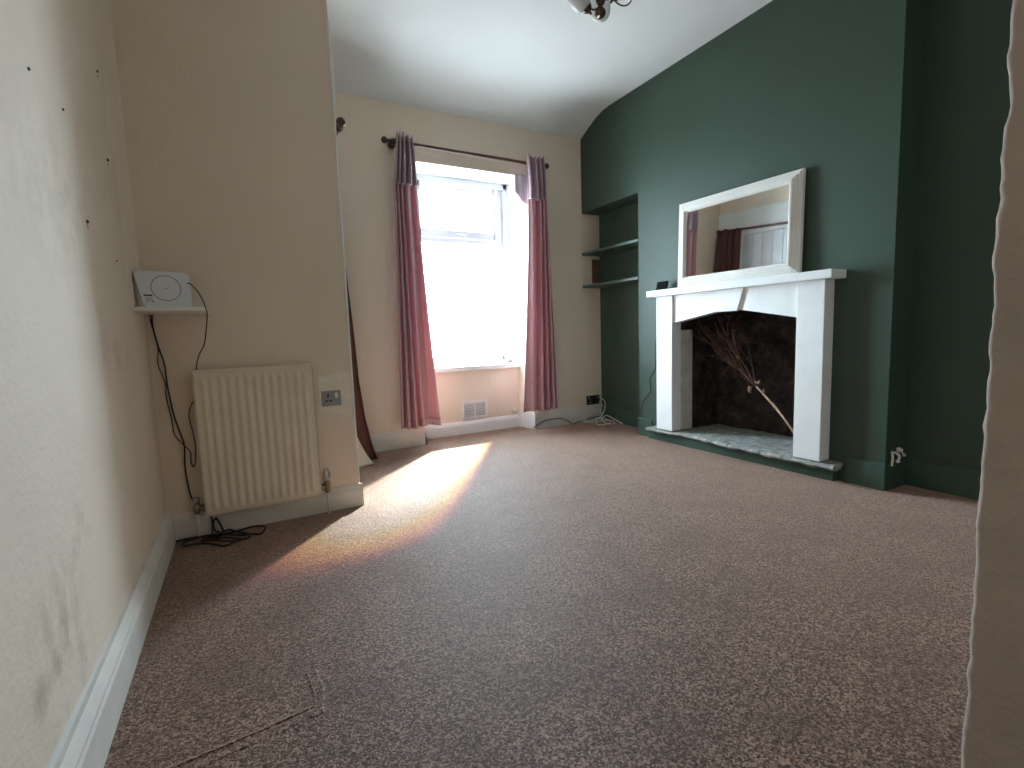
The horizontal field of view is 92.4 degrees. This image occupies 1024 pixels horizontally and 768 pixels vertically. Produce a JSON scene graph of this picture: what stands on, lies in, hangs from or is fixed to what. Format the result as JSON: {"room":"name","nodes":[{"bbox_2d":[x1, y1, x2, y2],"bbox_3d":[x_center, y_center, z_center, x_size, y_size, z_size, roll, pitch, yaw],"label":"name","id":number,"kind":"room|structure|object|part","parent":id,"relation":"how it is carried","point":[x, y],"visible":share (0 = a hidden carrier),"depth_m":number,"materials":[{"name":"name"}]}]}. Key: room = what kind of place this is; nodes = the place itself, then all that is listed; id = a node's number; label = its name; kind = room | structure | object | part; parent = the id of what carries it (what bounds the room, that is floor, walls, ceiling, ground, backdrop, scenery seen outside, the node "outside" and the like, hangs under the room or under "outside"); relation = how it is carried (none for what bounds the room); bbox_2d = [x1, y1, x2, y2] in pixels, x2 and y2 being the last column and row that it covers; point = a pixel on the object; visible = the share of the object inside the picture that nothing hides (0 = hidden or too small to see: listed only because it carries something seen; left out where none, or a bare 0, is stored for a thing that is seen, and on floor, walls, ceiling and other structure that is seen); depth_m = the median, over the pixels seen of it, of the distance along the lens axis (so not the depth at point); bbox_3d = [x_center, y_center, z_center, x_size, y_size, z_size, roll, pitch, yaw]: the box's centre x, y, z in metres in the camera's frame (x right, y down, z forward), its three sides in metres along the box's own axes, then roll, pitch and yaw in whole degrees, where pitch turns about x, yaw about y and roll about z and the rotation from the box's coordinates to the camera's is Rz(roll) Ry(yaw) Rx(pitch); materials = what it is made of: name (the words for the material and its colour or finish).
{"room":"living room","nodes":[
{"label":"living room","id":0,"kind":"room"},
{"bbox_2d":[0,0,165,767],"bbox_3d":[-0.580,-0.489,0.176,0.120,2.615,4.140,-5,7,-29],"label":"wall","id":1,"kind":"structure","parent":0,"point":[83,506],"depth_m":1.02,"materials":[{"name":"beige paint"}]},
{"bbox_2d":[54,510,175,767],"bbox_3d":[-0.475,0.739,0.339,0.025,0.132,3.940,-5,7,-29],"label":"baseboard","id":2,"kind":"structure","parent":1,"relation":"attached to","point":[88,742],"depth_m":1.12,"materials":[{"name":"white wood"}]},
{"bbox_2d":[110,0,358,514],"bbox_3d":[-1.464,-0.710,2.579,0.903,2.615,1.140,-5,7,-29],"label":"wall partition","id":3,"kind":"structure","parent":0,"point":[227,110],"depth_m":2.08,"materials":[{"name":"beige paint"}]},
{"bbox_2d":[133,307,209,313],"bbox_3d":[-1.313,-0.285,1.911,0.222,0.015,0.235,-5,7,-29],"label":"wall shelf","id":4,"kind":"object","parent":3,"relation":"attached to","point":[144,310],"visible":0.98,"depth_m":1.83,"materials":[{"name":"white wood"}]},
{"bbox_2d":[133,270,191,306],"bbox_3d":[-1.319,-0.355,1.858,0.050,0.135,0.173,4,8,44],"label":"router","id":5,"kind":"object","parent":4,"relation":"on","point":[155,288],"visible":0.94,"depth_m":1.84,"materials":[{"name":"white plastic"}]},
{"bbox_2d":[149,283,207,466],"bbox_3d":[-1.271,-0.020,1.984,0.326,0.754,0.115,0,6,21],"label":"cable","id":6,"kind":"object","parent":5,"relation":"attached to","point":[187,283],"visible":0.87,"depth_m":2.01,"materials":[{"name":"black plastic"}]},
{"bbox_2d":[151,315,212,533],"bbox_3d":[-1.357,0.185,2.036,0.140,0.938,0.062,-2,6,1],"label":"power cable","id":7,"kind":"object","parent":4,"relation":"hanging from","point":[151,315],"visible":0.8,"depth_m":2.02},
{"bbox_2d":[191,364,330,538],"bbox_3d":[-1.102,0.278,2.165,0.549,0.711,0.080,-5,7,-29],"label":"radiator","id":8,"kind":"object","parent":3,"relation":"attached to","point":[257,432],"visible":1,"depth_m":2.12,"materials":[{"name":"metal"}]},
{"bbox_3d":[-1.300,0.251,2.043,0.003,0.611,0.050,-5,7,-29],"label":"panel","id":9,"kind":"part","parent":8,"relation":"part of","materials":[{"name":"metal"}]},
{"bbox_2d":[192,364,311,373],"bbox_3d":[-1.110,-0.067,2.121,0.459,0.016,0.050,-5,7,-29],"label":"grille","id":10,"kind":"object","parent":8,"relation":"attached to","point":[277,369],"depth_m":2.12,"materials":[{"name":"metal"}]},
{"bbox_3d":[-0.900,0.215,2.262,0.003,0.611,0.050,-5,7,-29],"label":"panel","id":11,"kind":"part","parent":8,"relation":"part of","materials":[{"name":"metal"}]},
{"bbox_2d":[173,483,363,539],"bbox_3d":[-1.084,0.574,2.236,0.797,0.108,0.016,-5,7,-29],"label":"baseboard","id":12,"kind":"structure","parent":3,"relation":"attached to","point":[348,496],"depth_m":2.23,"materials":[{"name":"white wood"}]},
{"bbox_2d":[321,390,341,406],"bbox_3d":[-0.853,0.067,2.323,0.088,0.073,0.013,-5,7,-29],"label":"wall socket","id":13,"kind":"object","parent":3,"relation":"attached to","point":[332,397],"visible":1,"depth_m":2.32,"materials":[{"name":"metal"}]},
{"bbox_2d":[331,57,335,104],"bbox_3d":[-1.085,-1.450,2.731,0.022,0.210,1.030,-5,7,-29],"label":"trim","id":14,"kind":"structure","parent":3,"relation":"attached to","point":[331,57],"depth_m":2.29,"materials":[{"name":"beige paint"}]},
{"bbox_2d":[317,372,351,414],"bbox_3d":[-0.840,0.051,2.337,0.152,0.212,0.004,-5,7,-29],"label":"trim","id":15,"kind":"structure","parent":3,"relation":"attached to","point":[341,381],"depth_m":2.34,"materials":[{"name":"paint"}]},
{"bbox_2d":[336,117,345,134],"bbox_3d":[-1.062,-1.349,2.792,0.107,0.096,0.902,-5,7,-29],"label":"curtain rod","id":16,"kind":"object","parent":3,"relation":"attached to","point":[340,122],"visible":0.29,"depth_m":2.42,"materials":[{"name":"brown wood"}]},
{"bbox_2d":[346,273,377,467],"bbox_3d":[-1.052,-0.439,3.136,0.283,1.927,0.457,-5,7,-29],"label":"door curtain","id":17,"kind":"object","parent":16,"relation":"hanging from","point":[366,453],"visible":0.22,"depth_m":3.20,"materials":[{"name":"brown fabric"}]},
{"bbox_2d":[327,20,359,480],"bbox_3d":[-0.791,-0.576,2.312,0.010,2.120,0.012,-5,7,-29],"label":"trim","id":18,"kind":"structure","parent":3,"relation":"attached to","point":[328,29],"depth_m":2.30,"materials":[{"name":"beige paint"}]},
{"bbox_2d":[335,92,601,434],"bbox_3d":[-0.180,-0.977,4.083,2.862,2.750,0.395,-5,7,-29],"label":"wall","id":19,"kind":"structure","parent":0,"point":[366,164],"depth_m":3.80,"materials":[{"name":"beige paint"}]},
{"bbox_2d":[370,428,426,451],"bbox_3d":[-0.960,0.423,3.540,0.716,0.130,0.018,-5,7,-29],"label":"baseboard","id":20,"kind":"structure","parent":19,"relation":"attached to","point":[395,440],"depth_m":3.60,"materials":[{"name":"white wood"}]},
{"bbox_2d":[416,173,512,367],"bbox_3d":[-0.416,-0.908,4.065,0.913,1.552,0.108,-5,7,-29],"label":"window","id":21,"kind":"structure","parent":19,"relation":"attached to","point":[497,238],"depth_m":4.14,"materials":[{"name":"plastic"}]},
{"bbox_2d":[442,183,476,191],"bbox_3d":[-0.418,-1.583,3.961,0.300,0.045,0.028,-5,7,-29],"label":"vent","id":22,"kind":"object","parent":21,"relation":"attached to","point":[446,187],"depth_m":3.96,"materials":[{"name":"white plastic"}]},
{"bbox_3d":[-0.394,-1.227,4.007,0.130,0.032,0.024,-5,7,-29],"label":"handle","id":23,"kind":"part","parent":21,"relation":"part of","materials":[{"name":"white plastic"}]},
{"bbox_2d":[381,136,548,168],"bbox_3d":[-0.308,-1.710,3.674,1.352,0.052,0.099,-5,7,-29],"label":"curtain rod","id":24,"kind":"object","parent":19,"relation":"attached to","point":[391,144],"visible":0.7,"depth_m":3.57,"materials":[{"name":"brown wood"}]},
{"bbox_2d":[393,131,440,428],"bbox_3d":[-0.695,-0.701,3.484,0.302,2.050,0.106,-5,7,-29],"label":"window curtain","id":25,"kind":"object","parent":24,"relation":"hanging from","point":[418,387],"visible":1,"depth_m":3.48,"materials":[{"name":"pink fabric"}]},
{"bbox_2d":[514,154,557,412],"bbox_3d":[0.193,-0.789,3.988,0.315,2.038,0.122,-4,6,-23],"label":"window curtain","id":26,"kind":"object","parent":24,"relation":"hanging from","point":[540,384],"visible":1,"depth_m":3.98,"materials":[{"name":"pink fabric"}]},
{"bbox_2d":[461,400,487,419],"bbox_3d":[-0.312,0.214,4.101,0.231,0.150,0.014,-5,7,-29],"label":"wall vent","id":27,"kind":"object","parent":19,"relation":"attached to","point":[478,408],"visible":1,"depth_m":4.09,"materials":[{"name":"white plastic"}]},
{"bbox_2d":[435,362,520,372],"bbox_3d":[-0.368,-0.134,4.085,0.963,0.039,0.135,-5,7,-29],"label":"windowsill","id":28,"kind":"object","parent":19,"relation":"attached to","point":[511,364],"visible":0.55,"depth_m":4.06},
{"bbox_2d":[425,411,536,444],"bbox_3d":[-0.273,0.347,4.022,0.983,0.135,0.208,-5,7,-29],"label":"baseboard","id":29,"kind":"structure","parent":19,"relation":"attached to","point":[509,421],"depth_m":4.13,"materials":[{"name":"white wood"}]},
{"bbox_2d":[534,404,602,428],"bbox_3d":[0.512,0.282,4.343,0.732,0.146,0.018,-5,7,-29],"label":"baseboard","id":30,"kind":"structure","parent":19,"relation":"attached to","point":[570,414],"depth_m":4.32,"materials":[{"name":"white wood"}]},
{"bbox_2d":[586,395,599,404],"bbox_3d":[0.737,0.144,4.458,0.144,0.082,0.013,-5,7,-29],"label":"wall socket","id":31,"kind":"object","parent":19,"relation":"attached to","point":[590,399],"visible":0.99,"depth_m":4.45,"materials":[{"name":"black plastic"}]},
{"bbox_2d":[104,420,978,767],"bbox_3d":[0.659,0.633,1.908,3.725,0.063,5.800,-5,7,-29],"label":"floor","id":32,"kind":"structure","parent":0,"point":[578,595],"depth_m":1.39,"materials":[{"name":"carpet"}]},
{"bbox_2d":[176,517,265,546],"bbox_3d":[-1.214,0.614,2.040,0.347,0.079,0.178,-5,7,-29],"label":"cable coil","id":33,"kind":"object","parent":32,"relation":"on","point":[219,534],"visible":0.98,"depth_m":2.06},
{"bbox_2d":[533,415,600,427],"bbox_3d":[0.495,0.322,4.309,0.732,0.072,0.021,-5,7,-29],"label":"cable","id":34,"kind":"object","parent":32,"relation":"on","point":[600,415],"visible":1,"depth_m":4.29,"materials":[{"name":"black plastic"}]},
{"bbox_2d":[578,398,622,425],"bbox_3d":[0.775,0.248,4.303,0.286,0.207,0.287,-5,7,-29],"label":"cable","id":35,"kind":"object","parent":32,"relation":"on","point":[579,414],"visible":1,"depth_m":4.38,"materials":[{"name":"white plastic"}]},
{"bbox_2d":[645,424,843,480],"bbox_3d":[1.508,0.392,3.190,0.497,0.098,1.348,-5,7,-29],"label":"hearth","id":36,"kind":"object","parent":32,"relation":"on","point":[760,447],"visible":0.74,"depth_m":3.06,"materials":[{"name":"stone"}]},
{"bbox_2d":[690,315,793,432],"bbox_3d":[1.542,-0.046,3.131,0.265,0.791,0.788,-5,7,-29],"label":"branch","id":37,"kind":"object","parent":36,"relation":"on","point":[730,346],"visible":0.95,"depth_m":3.23,"materials":[{"name":"brown plant"}]},
{"bbox_3d":[1.647,0.189,2.982,0.017,0.348,0.392,-5,7,-28],"label":"stem","id":38,"kind":"part","parent":37,"relation":"part of","materials":[{"name":"beige wood"}]},
{"bbox_3d":[1.641,0.203,2.977,0.008,0.173,0.144,-5,7,-27],"label":"stem","id":39,"kind":"part","parent":37,"relation":"part of","materials":[{"name":"beige wood"}]},
{"bbox_2d":[646,269,846,461],"bbox_3d":[1.375,-0.131,3.040,0.246,0.980,1.251,-5,7,-29],"label":"mantelpiece","id":40,"kind":"object","parent":36,"relation":"on","point":[808,296],"visible":1,"depth_m":2.67,"materials":[{"name":"white wood"}]},
{"bbox_2d":[655,281,668,289],"bbox_3d":[1.051,-0.681,3.428,0.059,0.069,0.104,-5,7,-25],"label":"phone","id":41,"kind":"object","parent":40,"relation":"on","point":[662,285],"visible":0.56,"depth_m":3.41,"materials":[{"name":"black plastic"}]},
{"bbox_2d":[678,168,805,287],"bbox_3d":[1.315,-0.885,2.928,0.046,0.545,0.804,-4,6,-31],"label":"mirror","id":42,"kind":"object","parent":40,"relation":"on","point":[753,230],"visible":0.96,"depth_m":2.85,"materials":[{"name":"clear glass"}]},
{"bbox_3d":[1.312,-0.885,2.926,0.004,0.425,0.684,-4,6,-31],"label":"glass","id":43,"kind":"part","parent":42,"relation":"part of","materials":[{"name":"mirror"}]},
{"bbox_2d":[646,269,846,297],"bbox_3d":[1.310,-0.592,2.965,0.133,0.043,1.251,-5,7,-29],"label":"mantel shelf","id":44,"kind":"object","parent":40,"relation":"attached to","point":[826,275],"depth_m":2.77,"materials":[{"name":"white wood"}]},
{"bbox_2d":[327,0,772,139],"bbox_3d":[0.712,-1.934,1.386,3.725,0.350,5.220,-5,7,-29],"label":"ceiling","id":45,"kind":"structure","parent":0,"point":[545,66],"depth_m":3.05,"materials":[{"name":"white paint"}]},
{"bbox_2d":[565,0,631,22],"bbox_3d":[0.433,-1.843,2.219,0.349,0.315,0.386,3,8,39],"label":"chandelier","id":46,"kind":"object","parent":45,"relation":"hanging from","point":[599,10],"visible":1,"depth_m":2.25,"materials":[{"name":"white glass"}]},
{"bbox_3d":[0.280,-1.758,2.207,0.156,0.153,0.110,-5,7,-29],"label":"lamp shade","id":47,"kind":"part","parent":46,"relation":"part of","materials":[{"name":"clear glass"}]},
{"bbox_3d":[0.427,-1.817,2.378,0.104,0.153,0.156,-1,6,7],"label":"lamp shade","id":48,"kind":"part","parent":46,"relation":"part of","materials":[{"name":"clear glass"}]},
{"bbox_3d":[0.403,-1.852,2.242,0.052,0.290,0.052,-5,7,-29],"label":"stem","id":49,"kind":"part","parent":46,"relation":"part of","materials":[{"name":"brown metal"}]},
{"bbox_2d":[580,0,1012,480],"bbox_3d":[1.726,-0.845,2.848,0.525,2.615,3.630,-5,7,-29],"label":"wall","id":50,"kind":"structure","parent":0,"point":[895,113],"depth_m":2.44,"materials":[{"name":"green paint"}]},
{"bbox_2d":[582,239,637,255],"bbox_3d":[0.862,-1.100,4.033,0.197,0.050,0.688,-5,7,-29],"label":"shelf","id":51,"kind":"object","parent":50,"relation":"attached to","point":[631,244],"visible":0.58,"depth_m":4.02,"materials":[{"name":"green wood"}]},
{"bbox_2d":[583,276,638,287],"bbox_3d":[0.871,-0.822,4.062,0.197,0.050,0.688,-5,7,-29],"label":"shelf","id":52,"kind":"object","parent":50,"relation":"attached to","point":[632,280],"visible":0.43,"depth_m":4.02,"materials":[{"name":"green wood"}]},
{"bbox_2d":[602,407,638,426],"bbox_3d":[0.989,0.291,4.222,0.014,0.120,0.690,-5,7,-29],"label":"baseboard","id":53,"kind":"structure","parent":50,"relation":"attached to","point":[629,418],"depth_m":4.26,"materials":[{"name":"green wood"}]},
{"bbox_2d":[638,417,652,435],"bbox_3d":[1.022,0.331,3.771,0.012,0.133,0.145,-5,7,-29],"label":"baseboard","id":54,"kind":"structure","parent":50,"relation":"attached to","point":[643,423],"depth_m":3.78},
{"bbox_2d":[640,337,656,416],"bbox_3d":[1.032,-0.207,3.658,0.029,0.945,0.225,-4,6,-21],"label":"cable","id":55,"kind":"object","parent":50,"relation":"attached to","point":[656,337],"visible":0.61,"depth_m":3.68,"materials":[{"name":"black plastic"}]},
{"bbox_2d":[845,456,885,490],"bbox_3d":[1.756,0.444,2.445,0.012,0.133,0.175,-5,7,-29],"label":"baseboard","id":56,"kind":"structure","parent":50,"relation":"attached to","point":[866,473],"depth_m":2.44,"materials":[{"name":"green wood"}]},
{"bbox_2d":[885,458,905,490],"bbox_3d":[1.887,0.443,2.416,0.190,0.133,0.012,-5,7,-29],"label":"baseboard","id":57,"kind":"structure","parent":50,"relation":"attached to","point":[895,474],"depth_m":2.40,"materials":[{"name":"green wood"}]},
{"bbox_2d":[891,447,905,465],"bbox_3d":[1.881,0.353,2.393,0.118,0.082,0.031,-5,7,-29],"label":"pipe fitting","id":58,"kind":"object","parent":50,"relation":"attached to","point":[898,449],"visible":1,"depth_m":2.38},
{"bbox_2d":[896,447,905,456],"bbox_3d":[1.910,0.334,2.411,0.048,0.049,0.025,-5,7,-29],"label":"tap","id":59,"kind":"object","parent":58,"relation":"on","point":[898,449],"depth_m":2.40,"materials":[{"name":"white plastic"}]},
{"bbox_2d":[905,458,980,499],"bbox_3d":[2.193,0.471,2.044,0.014,0.133,0.960,-5,7,-29],"label":"baseboard","id":60,"kind":"structure","parent":50,"relation":"attached to","point":[953,480],"depth_m":2.32,"materials":[{"name":"green wood"}]},
{"bbox_2d":[961,0,1023,767],"bbox_3d":[1.724,-0.624,0.768,2.451,2.605,0.668,-5,7,-29],"label":"wall","id":61,"kind":"structure","parent":0,"point":[993,726],"depth_m":0.53,"materials":[{"name":"paint"}]}
]}

